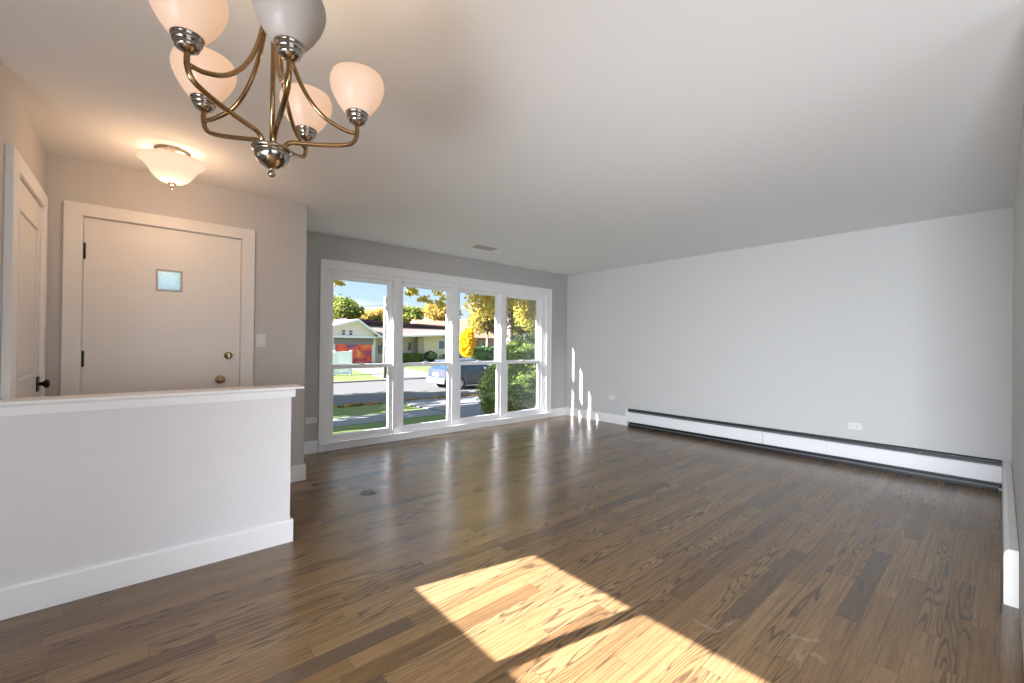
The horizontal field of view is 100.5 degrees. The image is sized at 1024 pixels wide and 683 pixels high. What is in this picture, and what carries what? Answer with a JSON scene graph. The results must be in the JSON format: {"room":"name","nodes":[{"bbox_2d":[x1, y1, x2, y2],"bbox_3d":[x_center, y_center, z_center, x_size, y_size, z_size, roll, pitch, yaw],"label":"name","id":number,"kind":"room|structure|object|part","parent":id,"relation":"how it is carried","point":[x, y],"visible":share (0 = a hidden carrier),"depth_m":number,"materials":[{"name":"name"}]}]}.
{"room":"empty living room","nodes":[
{"label":"empty living room","id":0,"kind":"room"},
{"bbox_2d":[0,62,45,381],"bbox_3d":[-3.025,-0.015,1.966,1.018,2.440,1.201,1,-1,-41],"label":"wall","id":1,"kind":"structure","parent":0,"point":[16,128],"depth_m":2.07,"materials":[{"name":"paint"}]},
{"bbox_2d":[0,144,18,398],"bbox_3d":[-2.346,0.154,1.981,0.030,2.115,0.100,1,-1,-41],"label":"trim","id":2,"kind":"structure","parent":1,"relation":"attached to","point":[11,167],"depth_m":1.95,"materials":[{"name":"white paint"}]},
{"bbox_2d":[15,153,49,397],"bbox_3d":[-2.690,0.143,2.372,0.090,2.135,0.910,1,-1,-41],"label":"door","id":3,"kind":"structure","parent":1,"relation":"in","point":[30,381],"depth_m":2.43,"materials":[{"name":"paint"}]},
{"bbox_3d":[-2.697,-0.239,2.365,0.008,0.820,0.450,1,-1,-41],"label":"panel","id":4,"kind":"part","parent":3,"relation":"part of","materials":[{"name":"paint"}]},
{"bbox_3d":[-2.696,-0.239,2.366,0.013,0.900,0.530,1,-1,-41],"label":"panel moulding","id":5,"kind":"part","parent":3,"relation":"part of","materials":[{"name":"paint"}]},
{"bbox_3d":[-2.885,0.261,2.620,0.055,0.090,0.060,1,-1,-41],"label":"knob","id":6,"kind":"part","parent":3,"relation":"part of","materials":[{"name":"black metal"}]},
{"bbox_2d":[0,384,303,619],"bbox_3d":[-1.821,0.744,2.294,1.248,0.949,0.178,1,-1,-41],"label":"wall","id":7,"kind":"structure","parent":0,"point":[100,493],"depth_m":2.14,"materials":[{"name":"paint"}]},
{"bbox_3d":[-1.844,1.150,2.275,1.198,0.137,0.147,1,-1,-41],"label":"baseboard","id":8,"kind":"part","parent":7,"relation":"part of","materials":[{"name":"white paint"}]},
{"bbox_3d":[-1.834,0.309,2.283,1.202,0.049,0.155,1,-1,-41],"label":"cap moulding","id":9,"kind":"part","parent":7,"relation":"part of","materials":[{"name":"white paint"}]},
{"bbox_2d":[45,152,306,465],"bbox_3d":[-3.175,-0.007,3.342,2.600,2.440,1.073,1,-1,-41],"label":"wall","id":10,"kind":"structure","parent":0,"point":[280,227],"depth_m":3.49,"materials":[{"name":"paint"}]},
{"bbox_2d":[60,200,254,395],"bbox_3d":[-2.591,0.145,3.202,1.096,2.145,0.203,1,-1,-41],"label":"door","id":11,"kind":"structure","parent":10,"relation":"in","point":[121,332],"depth_m":3.11,"materials":[{"name":"paint"}]},
{"bbox_2d":[156,269,182,291],"bbox_3d":[-2.567,-0.455,3.187,0.156,0.160,0.024,1,-1,-41],"label":"window","id":12,"kind":"structure","parent":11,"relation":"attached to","point":[165,270],"depth_m":3.19,"materials":[{"name":"glass"}]},
{"bbox_3d":[-2.303,0.302,3.362,0.066,0.066,0.066,1,-1,-41],"label":"knob","id":13,"kind":"part","parent":11,"relation":"part of","materials":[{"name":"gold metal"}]},
{"bbox_2d":[256,334,265,346],"bbox_3d":[-2.101,-0.007,3.559,0.070,0.112,0.011,1,-1,-41],"label":"light switch","id":14,"kind":"object","parent":10,"relation":"attached to","point":[260,338],"visible":1,"depth_m":3.56,"materials":[{"name":"white plastic"}]},
{"bbox_2d":[290,463,305,482],"bbox_3d":[-2.296,1.156,3.998,0.415,0.140,0.936,1,-1,-41],"label":"baseboard","id":15,"kind":"structure","parent":10,"relation":"attached to","point":[297,472],"depth_m":3.74,"materials":[{"name":"white paint"}]},
{"bbox_2d":[304,231,566,441],"bbox_3d":[-0.795,0.096,6.026,4.516,2.560,0.150,1,-1,-41],"label":"wall","id":16,"kind":"structure","parent":0,"point":[319,245],"depth_m":5.44,"materials":[{"name":"paint"}]},
{"bbox_2d":[306,417,316,423],"bbox_3d":[-2.212,0.872,4.688,0.115,0.070,0.009,1,-1,-41],"label":"wall outlet","id":17,"kind":"object","parent":16,"relation":"attached to","point":[312,420],"visible":1,"depth_m":4.69,"materials":[{"name":"white plastic"}]},
{"bbox_2d":[396,278,455,432],"bbox_3d":[-1.157,0.181,5.696,0.874,1.953,0.112,1,-1,-41],"label":"window","id":18,"kind":"structure","parent":16,"relation":"in","point":[450,289],"depth_m":5.73,"materials":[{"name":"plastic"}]},
{"bbox_3d":[-1.147,0.710,5.675,0.770,0.855,0.038,1,-1,-41],"label":"sash","id":19,"kind":"part","parent":18,"relation":"part of","materials":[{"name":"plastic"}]},
{"bbox_3d":[-1.165,-0.213,5.712,0.770,1.081,0.038,1,-1,-41],"label":"sash","id":20,"kind":"part","parent":18,"relation":"part of","materials":[{"name":"plastic"}]},
{"bbox_2d":[318,258,551,452],"bbox_3d":[-0.783,0.176,5.994,3.710,2.158,0.175,1,-1,-41],"label":"window","id":21,"kind":"structure","parent":16,"relation":"in","point":[392,283],"depth_m":5.29,"materials":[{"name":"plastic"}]},
{"bbox_3d":[-1.807,0.700,5.101,0.770,0.855,0.038,1,-1,-41],"label":"sash","id":22,"kind":"part","parent":21,"relation":"part of","materials":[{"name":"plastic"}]},
{"bbox_3d":[-1.824,-0.224,5.138,0.770,1.081,0.038,1,-1,-41],"label":"sash","id":23,"kind":"part","parent":21,"relation":"part of","materials":[{"name":"plastic"}]},
{"bbox_3d":[-0.760,1.170,5.949,3.706,0.015,0.075,1,-1,-41],"label":"sill","id":24,"kind":"part","parent":21,"relation":"part of","materials":[{"name":"white paint"}]},
{"bbox_2d":[304,407,565,454],"bbox_3d":[-0.745,1.188,5.961,4.500,0.135,0.016,1,-1,-41],"label":"baseboard","id":25,"kind":"structure","parent":16,"relation":"attached to","point":[310,447],"depth_m":4.71,"materials":[{"name":"white paint"}]},
{"bbox_2d":[455,285,503,424],"bbox_3d":[-0.498,0.192,6.270,0.874,1.953,0.112,1,-1,-41],"label":"window","id":26,"kind":"structure","parent":16,"relation":"in","point":[499,294],"depth_m":6.36,"materials":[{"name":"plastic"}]},
{"bbox_3d":[-0.506,-0.202,6.285,0.770,1.081,0.038,1,-1,-41],"label":"sash","id":27,"kind":"part","parent":26,"relation":"part of","materials":[{"name":"plastic"}]},
{"bbox_3d":[-0.488,0.721,6.249,0.770,0.855,0.038,1,-1,-41],"label":"sash","id":28,"kind":"part","parent":26,"relation":"part of","materials":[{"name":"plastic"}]},
{"bbox_2d":[503,291,544,417],"bbox_3d":[0.173,0.202,6.854,0.907,1.953,0.112,1,-1,-41],"label":"window","id":29,"kind":"structure","parent":16,"relation":"in","point":[535,402],"depth_m":7.01,"materials":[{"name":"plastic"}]},
{"bbox_3d":[0.153,-0.192,6.859,0.770,1.081,0.038,1,-1,-41],"label":"sash","id":30,"kind":"part","parent":29,"relation":"part of","materials":[{"name":"plastic"}]},
{"bbox_3d":[0.171,0.731,6.823,0.770,0.855,0.038,1,-1,-41],"label":"sash","id":31,"kind":"part","parent":29,"relation":"part of","materials":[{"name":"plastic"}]},
{"bbox_3d":[0.171,0.726,6.823,0.672,0.761,0.004,1,-1,-41],"label":"pane","id":32,"kind":"part","parent":29,"relation":"part of","materials":[{"name":"clear glass"}]},
{"bbox_3d":[0.153,-0.191,6.859,0.672,0.995,0.004,1,-1,-41],"label":"pane","id":33,"kind":"part","parent":29,"relation":"part of","materials":[{"name":"clear glass"}]},
{"bbox_2d":[0,0,1023,274],"bbox_3d":[0.796,-1.276,2.244,8.116,0.160,8.642,1,-1,-41],"label":"ceiling","id":34,"kind":"structure","parent":0,"point":[563,137],"depth_m":2.25,"materials":[{"name":"paint"}]},
{"bbox_2d":[136,144,205,188],"bbox_3d":[-2.179,-1.098,2.729,0.352,0.247,0.352,1,-1,-41],"label":"ceiling light","id":35,"kind":"object","parent":34,"relation":"attached to","point":[172,165],"visible":1,"depth_m":2.65,"materials":[{"name":"white glass"}]},
{"bbox_2d":[148,0,383,177],"bbox_3d":[-0.645,-0.838,1.187,0.580,0.759,0.576,1,-1,-41],"label":"chandelier","id":36,"kind":"object","parent":34,"relation":"hanging from","point":[293,27],"visible":1,"depth_m":1.17,"materials":[{"name":"antique brass"},{"name":"polished nickel"},{"name":"frosted white glass"}]},
{"bbox_3d":[-0.753,-0.762,0.989,0.159,0.116,0.159,1,-1,-41],"label":"lamp shade","id":37,"kind":"part","parent":36,"relation":"part of","materials":[{"name":"white glass"}]},
{"bbox_3d":[-0.899,-0.762,1.243,0.159,0.116,0.159,1,-1,-41],"label":"lamp shade","id":38,"kind":"part","parent":36,"relation":"part of","materials":[{"name":"white glass"}]},
{"bbox_3d":[-0.718,-0.606,1.077,0.013,0.137,0.208,0,0,22],"label":"arm","id":39,"kind":"part","parent":36,"relation":"part of","materials":[{"name":"gold metal"}]},
{"bbox_3d":[-0.799,-0.606,1.220,0.221,0.137,0.013,0,0,12],"label":"arm","id":40,"kind":"part","parent":36,"relation":"part of","materials":[{"name":"gold metal"}]},
{"bbox_3d":[-0.593,-0.605,1.091,0.013,0.137,0.217,1,-1,-38],"label":"arm","id":41,"kind":"part","parent":36,"relation":"part of","materials":[{"name":"gold metal"}]},
{"bbox_3d":[-0.529,-0.760,1.012,0.159,0.116,0.159,1,-1,-41],"label":"lamp shade","id":42,"kind":"part","parent":36,"relation":"part of","materials":[{"name":"white glass"}]},
{"bbox_3d":[-0.680,-0.604,1.317,0.013,0.137,0.210,1,0,-4],"label":"arm","id":43,"kind":"part","parent":36,"relation":"part of","materials":[{"name":"gold metal"}]},
{"bbox_3d":[-0.685,-0.758,1.416,0.159,0.116,0.159,1,-1,-41],"label":"lamp shade","id":44,"kind":"part","parent":36,"relation":"part of","materials":[{"name":"white glass"}]},
{"bbox_3d":[-0.564,-0.603,1.259,0.214,0.137,0.013,1,0,-32],"label":"arm","id":45,"kind":"part","parent":36,"relation":"part of","materials":[{"name":"gold metal"}]},
{"bbox_3d":[-0.477,-0.757,1.313,0.159,0.116,0.159,1,-1,-41],"label":"lamp shade","id":46,"kind":"part","parent":36,"relation":"part of","materials":[{"name":"white glass"}]},
{"bbox_2d":[472,245,496,250],"bbox_3d":[-0.347,-1.180,5.371,0.300,0.010,0.150,1,-1,-41],"label":"ceiling vent","id":47,"kind":"object","parent":34,"relation":"in","point":[476,246],"visible":1,"depth_m":5.34,"materials":[{"name":"metal"}]},
{"bbox_2d":[0,415,1023,682],"bbox_3d":[0.928,1.304,2.044,7.416,0.120,8.162,1,-1,-41],"label":"floor","id":48,"kind":"structure","parent":0,"point":[565,548],"depth_m":2.18,"materials":[{"name":"brown wood"}]},
{"bbox_2d":[360,490,375,494],"bbox_3d":[-1.171,1.230,3.470,0.124,0.007,0.124,1,-1,-41],"label":"floor outlet","id":49,"kind":"object","parent":48,"relation":"on","point":[366,492],"visible":1,"depth_m":3.46,"materials":[{"name":"metal"}]},
{"bbox_2d":[566,207,1013,490],"bbox_3d":[3.638,0.068,4.488,0.150,2.440,8.292,1,-1,-41],"label":"wall","id":50,"kind":"structure","parent":0,"point":[902,332],"depth_m":4.62,"materials":[{"name":"paint"}]},
{"bbox_2d":[566,407,624,424],"bbox_3d":[1.356,1.215,6.962,0.016,0.137,1.234,1,-1,-41],"label":"baseboard","id":51,"kind":"structure","parent":50,"relation":"attached to","point":[599,416],"depth_m":6.93,"materials":[{"name":"white paint"}]},
{"bbox_2d":[625,408,1001,490],"bbox_3d":[2.976,1.154,5.064,0.064,0.264,3.748,1,-1,-41],"label":"baseboard heater","id":52,"kind":"object","parent":50,"relation":"attached to","point":[980,472],"visible":0.94,"depth_m":4.49,"materials":[{"name":"white metal"}]},
{"bbox_3d":[2.359,1.140,5.742,0.018,0.148,1.861,1,-1,-41],"label":"panel","id":53,"kind":"part","parent":52,"relation":"part of","materials":[{"name":"white metal"}]},
{"bbox_3d":[3.582,1.142,4.338,0.018,0.148,1.854,1,-1,-41],"label":"panel","id":54,"kind":"part","parent":52,"relation":"part of","materials":[{"name":"white metal"}]},
{"bbox_2d":[848,422,861,429],"bbox_3d":[3.571,0.882,4.429,0.009,0.070,0.115,1,-1,-41],"label":"wall outlet","id":55,"kind":"object","parent":50,"relation":"attached to","point":[857,426],"visible":1,"depth_m":4.42,"materials":[{"name":"white plastic"}]},
{"bbox_2d":[1011,100,1023,659],"bbox_3d":[3.070,0.048,2.501,3.316,2.440,0.140,1,-1,-41],"label":"wall","id":56,"kind":"structure","parent":0,"point":[1017,461],"depth_m":2.24,"materials":[{"name":"paint"}]},
{"bbox_2d":[1002,462,1018,608],"bbox_3d":[3.283,1.139,2.815,2.416,0.268,0.048,1,-1,-41],"label":"baseboard","id":57,"kind":"structure","parent":56,"relation":"attached to","point":[1010,535],"depth_m":2.10,"materials":[{"name":"white paint"}]},
{"label":"outside","id":58,"kind":"structure","parent":0,"visible":0},
{"bbox_2d":[333,362,491,381],"bbox_3d":[-51.564,3.017,104.869,180.000,0.900,174.100,1,-1,-41],"label":"lawn","id":59,"kind":"structure","parent":58,"point":[356,375],"depth_m":30.24,"materials":[{"name":"green plant"}]},
{"bbox_2d":[333,350,352,375],"bbox_3d":[-12.604,1.518,30.157,2.525,1.790,0.150,1,-1,-41],"label":"vinyl fence","id":60,"kind":"object","parent":59,"relation":"on","point":[338,357],"visible":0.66,"depth_m":30.52,"materials":[{"name":"white plastic"}]},
{"bbox_3d":[-12.583,1.518,30.175,0.150,1.790,0.150,1,-1,-41],"label":"post","id":61,"kind":"part","parent":60,"relation":"part of","materials":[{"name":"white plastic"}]},
{"bbox_3d":[-12.142,1.540,30.559,1.050,1.640,0.080,1,-1,-41],"label":"fence panel","id":62,"kind":"part","parent":60,"relation":"part of","materials":[{"name":"white plastic"}]},
{"bbox_3d":[-11.708,1.532,30.937,0.150,1.790,0.150,1,-1,-41],"label":"post","id":63,"kind":"part","parent":60,"relation":"part of","materials":[{"name":"white plastic"}]},
{"bbox_2d":[333,292,366,319],"bbox_3d":[-24.759,-2.197,60.812,7.455,9.530,7.434,0,0,34],"label":"tree","id":64,"kind":"object","parent":59,"relation":"on","point":[347,303],"visible":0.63,"depth_m":59.68,"materials":[{"name":"green plant"}]},
{"bbox_2d":[360,307,383,319],"bbox_3d":[-23.409,-1.577,72.282,7.019,8.481,6.927,0,0,15],"label":"tree","id":65,"kind":"object","parent":59,"relation":"on","point":[372,312],"visible":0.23,"depth_m":70.72,"materials":[{"name":"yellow plant"}]},
{"bbox_2d":[382,297,386,378],"bbox_3d":[-8.333,-0.221,27.976,0.270,5.420,0.325,1,-1,-41],"label":"utility pole","id":66,"kind":"object","parent":59,"relation":"on","point":[385,298],"visible":0.68,"depth_m":27.89,"materials":[{"name":"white wood"}]},
{"bbox_2d":[367,312,407,322],"bbox_3d":[-18.831,-1.010,64.582,6.067,7.327,6.247,0,0,18],"label":"tree","id":67,"kind":"object","parent":59,"relation":"on","point":[374,317],"visible":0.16,"depth_m":62.98,"materials":[{"name":"green plant"}]},
{"bbox_2d":[333,318,464,362],"bbox_3d":[-17.285,-0.121,54.128,24.000,5.320,9.250,1,-1,-41],"label":"house","id":68,"kind":"structure","parent":59,"relation":"on","point":[364,337],"depth_m":51.45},
{"bbox_3d":[-17.964,1.416,48.368,4.150,2.150,0.050,1,-1,-41],"label":"garage door","id":69,"kind":"part","parent":68,"relation":"part of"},
{"bbox_3d":[-15.974,0.784,51.691,0.800,1.500,0.030,1,-1,-41],"label":"pane","id":70,"kind":"part","parent":68,"relation":"part of","materials":[{"name":"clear glass"}]},
{"bbox_3d":[-13.134,1.279,54.131,0.700,2.600,0.100,1,-1,-41],"label":"door","id":71,"kind":"part","parent":68,"relation":"part of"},
{"bbox_3d":[-9.261,0.445,55.943,0.900,1.070,0.030,1,-1,-41],"label":"pane","id":72,"kind":"part","parent":68,"relation":"part of","materials":[{"name":"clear glass"}]},
{"bbox_2d":[403,353,423,362],"bbox_3d":[-12.216,2.000,51.680,3.256,1.412,1.151,1,-1,-41],"label":"hedge","id":73,"kind":"object","parent":59,"relation":"on","point":[407,357],"visible":0.85,"depth_m":51.51,"materials":[{"name":"green plant"}]},
{"bbox_2d":[403,303,425,322],"bbox_3d":[-18.785,-2.160,76.570,6.526,9.798,6.273,1,-1,-41],"label":"tree","id":74,"kind":"object","parent":59,"relation":"on","point":[415,313],"visible":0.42,"depth_m":75.43,"materials":[{"name":"green plant"}]},
{"bbox_2d":[424,350,436,361],"bbox_3d":[-10.312,1.828,53.866,1.780,1.511,1.533,1,0,-13],"label":"bush","id":75,"kind":"object","parent":59,"relation":"on","point":[430,356],"visible":1,"depth_m":53.36,"materials":[{"name":"green plant"}]},
{"bbox_2d":[422,303,462,320],"bbox_3d":[-13.447,-2.363,82.249,8.155,10.388,7.998,1,-1,-41],"label":"tree","id":76,"kind":"object","parent":59,"relation":"on","point":[433,313],"visible":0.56,"depth_m":79.94,"materials":[{"name":"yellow plant"}]},
{"bbox_2d":[410,319,494,357],"bbox_3d":[-11.099,-0.369,72.538,14.500,6.200,9.200,1,-1,-41],"label":"house","id":77,"kind":"structure","parent":59,"relation":"on","point":[481,339],"depth_m":71.97,"materials":[{"name":"brick"}]},
{"bbox_2d":[459,326,476,357],"bbox_3d":[-5.439,0.438,50.984,2.427,4.495,2.526,1,-1,-41],"label":"tree","id":78,"kind":"object","parent":59,"relation":"on","point":[466,342],"visible":0.98,"depth_m":50.52,"materials":[{"name":"yellow plant"}]},
{"bbox_2d":[468,346,493,360],"bbox_3d":[-3.525,1.746,58.190,6.353,2.375,1.723,1,-1,-41],"label":"hedge","id":79,"kind":"object","parent":59,"relation":"on","point":[481,353],"visible":0.62,"depth_m":57.29,"materials":[{"name":"green plant"}]},
{"bbox_2d":[460,319,522,346],"bbox_3d":[-6.332,-0.910,95.250,17.700,7.700,9.400,1,-1,-41],"label":"house","id":80,"kind":"structure","parent":59,"relation":"on","point":[461,320],"depth_m":92.06,"materials":[{"name":"brick"}]},
{"bbox_2d":[466,304,517,346],"bbox_3d":[-3.271,-1.625,68.082,8.396,8.914,8.156,1,0,-15],"label":"tree","id":81,"kind":"object","parent":59,"relation":"on","point":[484,325],"visible":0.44,"depth_m":66.19,"materials":[{"name":"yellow plant"}]},
{"bbox_2d":[513,308,530,339],"bbox_3d":[1.723,-1.993,78.038,8.346,9.888,8.644,1,-1,-41],"label":"tree","id":82,"kind":"object","parent":59,"relation":"on","point":[520,330],"visible":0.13,"depth_m":77.25,"materials":[{"name":"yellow plant"}]},
{"bbox_2d":[513,302,530,332],"bbox_3d":[4.117,-2.080,61.563,8.618,9.874,8.653,0,-1,43],"label":"tree","id":83,"kind":"object","parent":59,"relation":"on","point":[523,324],"visible":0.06,"depth_m":59.99,"materials":[{"name":"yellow plant"}]},
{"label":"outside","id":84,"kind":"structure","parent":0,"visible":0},
{"bbox_2d":[333,403,445,433],"bbox_3d":[4.717,2.586,17.381,150.000,1.610,11.420,1,-1,-41],"label":"lawn","id":85,"kind":"structure","parent":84,"point":[341,412],"depth_m":11.52,"materials":[{"name":"green plant"}]},
{"bbox_2d":[334,280,445,309],"bbox_3d":[-6.019,-2.439,12.792,6.085,9.368,7.399,0,0,22],"label":"maple tree","id":86,"kind":"object","parent":85,"relation":"on","point":[413,291],"visible":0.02,"depth_m":14.40,"materials":[{"name":"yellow plant"}]},
{"bbox_2d":[462,293,530,343],"bbox_3d":[0.135,-2.008,17.913,7.565,8.719,5.874,1,0,-22],"label":"street tree","id":87,"kind":"object","parent":85,"relation":"on","point":[488,301],"visible":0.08,"depth_m":16.81,"materials":[{"name":"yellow plant"}]},
{"bbox_2d":[474,333,530,414],"bbox_3d":[0.523,1.002,10.470,3.021,2.404,2.687,1,0,-26],"label":"evergreen shrub","id":88,"kind":"object","parent":85,"relation":"on","point":[518,374],"visible":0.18,"depth_m":9.69,"materials":[{"name":"green plant"}]},
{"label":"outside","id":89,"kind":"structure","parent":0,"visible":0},
{"bbox_2d":[403,395,487,417],"bbox_3d":[-0.356,2.087,14.078,7.000,0.698,9.700,1,-1,-41],"label":"driveway","id":90,"kind":"structure","parent":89,"point":[469,407],"depth_m":14.44,"materials":[{"name":"concrete"}]},
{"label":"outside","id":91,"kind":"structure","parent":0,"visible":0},
{"bbox_2d":[352,363,427,378],"bbox_3d":[-12.169,2.495,38.531,4.633,0.085,23.411,1,0,-31],"label":"driveway","id":92,"kind":"structure","parent":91,"point":[408,373],"depth_m":33.73,"materials":[{"name":"concrete"}]},
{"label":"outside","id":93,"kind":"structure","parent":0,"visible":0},
{"bbox_2d":[333,409,445,426],"bbox_3d":[4.070,2.194,18.131,150.000,0.178,1.800,1,-1,-41],"label":"sidewalk","id":94,"kind":"structure","parent":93,"point":[344,421],"depth_m":11.44,"materials":[{"name":"concrete"}]},
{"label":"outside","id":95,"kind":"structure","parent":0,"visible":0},
{"bbox_2d":[333,379,481,405],"bbox_3d":[8.961,2.751,35.349,180.000,0.060,9.950,1,-1,-41],"label":"street","id":96,"kind":"structure","parent":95,"point":[376,391],"depth_m":21.23,"materials":[{"name":"grey asphalt"}]},
{"bbox_2d":[333,377,425,382],"bbox_3d":[5.649,2.723,39.154,180.000,0.165,0.200,1,-1,-41],"label":"curb","id":97,"kind":"object","parent":96,"relation":"on","point":[422,377],"depth_m":26.39,"materials":[{"name":"concrete"}]},
{"bbox_2d":[333,393,479,407],"bbox_3d":[-3.133,2.421,24.613,5.830,0.235,19.615,1,0,2],"label":"fallen leaves","id":98,"kind":"object","parent":96,"relation":"on","point":[444,396],"visible":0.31,"depth_m":15.89,"materials":[{"name":"brown plant"}]},
{"bbox_2d":[426,358,489,389],"bbox_3d":[-2.297,1.751,23.684,4.567,1.651,2.180,1,-1,-41],"label":"car","id":99,"kind":"object","parent":96,"relation":"on","point":[470,374],"visible":0.47,"depth_m":22.47,"materials":[{"name":"blue paint"}]},
{"bbox_3d":[-2.903,1.029,23.156,2.158,0.227,1.532,1,-1,-41],"label":"roof panel","id":100,"kind":"part","parent":99,"relation":"part of","materials":[{"name":"blue paint"}]}
]}

